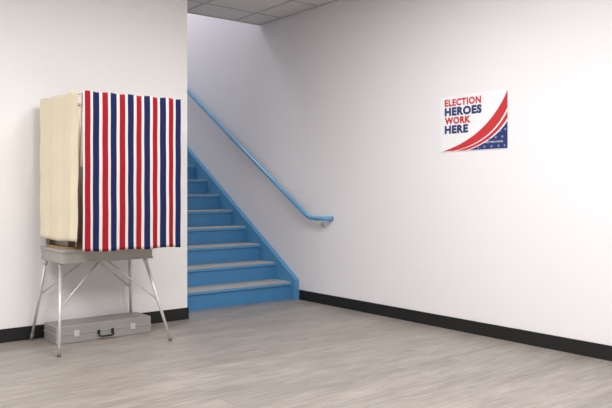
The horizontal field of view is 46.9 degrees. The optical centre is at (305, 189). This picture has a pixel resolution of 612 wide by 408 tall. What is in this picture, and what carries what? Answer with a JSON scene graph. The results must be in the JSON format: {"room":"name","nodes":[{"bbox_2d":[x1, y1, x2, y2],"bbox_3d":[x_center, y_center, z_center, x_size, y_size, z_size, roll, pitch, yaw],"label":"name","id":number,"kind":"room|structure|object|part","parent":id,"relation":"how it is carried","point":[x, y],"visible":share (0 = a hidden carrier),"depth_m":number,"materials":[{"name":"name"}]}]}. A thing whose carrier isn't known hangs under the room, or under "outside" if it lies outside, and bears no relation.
{"room":"polling place","nodes":[
{"label":"polling place","id":0,"kind":"room"},
{"bbox_2d":[0,0,186,328],"bbox_3d":[-3.614,-0.350,4.147,6.500,2.940,0.120,0,0,-38],"label":"wall","id":1,"kind":"structure","parent":0,"point":[49,48],"depth_m":5.50,"materials":[{"name":"paint"}]},
{"bbox_2d":[0,307,188,342],"bbox_3d":[-3.649,1.070,4.199,6.510,0.100,0.265,0,0,-38],"label":"baseboard","id":2,"kind":"structure","parent":1,"relation":"attached to","point":[18,333],"depth_m":5.33,"materials":[{"name":"black rubber"}]},
{"bbox_2d":[187,0,333,23],"bbox_3d":[-0.537,-1.880,1.432,7.940,0.120,9.910,0,0,-38],"label":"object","id":3,"kind":"structure","parent":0,"point":[292,7],"depth_m":7.07,"materials":[{"name":"white tile"}]},
{"bbox_2d":[187,0,337,25],"bbox_3d":[-0.538,-1.877,1.433,7.940,0.126,9.913,0,0,-38],"label":"grid","id":4,"kind":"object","parent":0,"point":[207,2],"depth_m":7.14,"materials":[{"name":"white metal"}]},
{"bbox_2d":[0,299,611,407],"bbox_3d":[-2.217,1.170,3.667,8.090,0.100,15.500,0,0,-38],"label":"floor","id":5,"kind":"structure","parent":0,"point":[287,353],"depth_m":4.45,"materials":[{"name":"laminate"}]},
{"bbox_2d":[44,312,150,344],"bbox_3d":[-1.581,1.055,5.402,0.750,0.130,0.300,0,0,-38],"label":"case","id":6,"kind":"object","parent":5,"relation":"on","point":[130,323],"visible":1,"depth_m":5.31,"materials":[{"name":"grey paint"}]},
{"bbox_2d":[30,90,180,356],"bbox_3d":[-1.500,0.224,5.222,0.890,1.795,0.769,0,0,-38],"label":"voting booth","id":7,"kind":"object","parent":5,"relation":"on","point":[110,163],"visible":0.99,"depth_m":4.99,"materials":[{"name":"fabric"}]},
{"bbox_3d":[-1.983,0.808,5.236,0.160,0.622,0.032,0,0,17],"label":"leg","id":8,"kind":"part","parent":7,"relation":"part of","materials":[{"name":"metal"}]},
{"bbox_2d":[40,91,78,241],"bbox_3d":[-1.754,-0.157,4.999,0.022,1.032,0.612,0,0,-43],"label":"curtain","id":9,"kind":"object","parent":7,"relation":"hanging from","point":[59,117],"depth_m":4.99,"materials":[{"name":"beige fabric"}]},
{"bbox_3d":[-1.699,0.808,4.864,0.032,0.627,0.300,0,0,-17],"label":"leg","id":10,"kind":"part","parent":7,"relation":"part of","materials":[{"name":"metal"}]},
{"bbox_3d":[-1.444,-0.124,5.226,0.796,1.090,0.655,0,0,-38],"label":"curtain frame","id":11,"kind":"part","parent":7,"relation":"part of","materials":[{"name":"fabric"}]},
{"bbox_2d":[78,104,82,166],"bbox_3d":[-1.666,-0.165,5.489,0.780,1.017,0.013,0,0,-38],"label":"pole","id":12,"kind":"object","parent":7,"relation":"hanging from","point":[79,105],"depth_m":5.44,"materials":[{"name":"silver metal"}]},
{"bbox_2d":[40,246,152,263],"bbox_3d":[-1.562,0.465,5.279,0.696,0.098,0.466,0,0,-38],"label":"tray","id":13,"kind":"object","parent":7,"relation":"on","point":[57,254],"depth_m":5.06,"materials":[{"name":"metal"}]},
{"bbox_3d":[-1.412,0.808,5.667,0.032,0.623,0.201,0,0,-11],"label":"leg","id":14,"kind":"part","parent":7,"relation":"part of","materials":[{"name":"metal"}]},
{"bbox_2d":[83,90,180,251],"bbox_3d":[-1.215,-0.124,4.979,0.739,1.097,0.025,0,0,-38],"label":"curtain","id":15,"kind":"object","parent":7,"relation":"hanging from","point":[132,143],"depth_m":4.96,"materials":[{"name":"fabric"}]},
{"bbox_3d":[-1.109,0.808,5.264,0.244,0.625,0.032,0,0,17],"label":"leg","id":16,"kind":"part","parent":7,"relation":"part of","materials":[{"name":"metal"}]},
{"bbox_2d":[187,146,298,310],"bbox_3d":[-2.590,-0.521,9.242,1.432,3.282,6.295,0,0,-38],"label":"staircase","id":17,"kind":"structure","parent":5,"relation":"on","point":[230,262],"depth_m":7.43,"materials":[{"name":"blue paint"}]},
{"bbox_2d":[187,0,611,345],"bbox_3d":[0.892,-1.730,6.136,0.150,5.700,15.500,0,0,-38],"label":"wall","id":18,"kind":"structure","parent":0,"point":[338,101],"depth_m":5.92,"materials":[{"name":"paint"}]},
{"bbox_2d":[187,88,333,227],"bbox_3d":[-1.406,-1.229,8.825,0.102,3.197,5.254,0,0,-38],"label":"handrail","id":19,"kind":"object","parent":18,"relation":"attached to","point":[289,197],"visible":0.67,"depth_m":7.58,"materials":[{"name":"blue metal"}]},
{"bbox_2d":[299,290,611,360],"bbox_3d":[2.792,1.070,3.616,0.010,0.100,9.190,0,0,-38],"label":"baseboard","id":20,"kind":"structure","parent":18,"relation":"attached to","point":[574,346],"depth_m":5.49,"materials":[{"name":"black rubber"}]},
{"bbox_2d":[440,89,508,151],"bbox_3d":[1.301,-0.529,5.495,0.006,0.443,0.654,0,0,-38],"label":"poster","id":21,"kind":"object","parent":18,"relation":"attached to","point":[476,121],"visible":1,"depth_m":5.47,"materials":[{"name":"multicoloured paper"}]}
]}

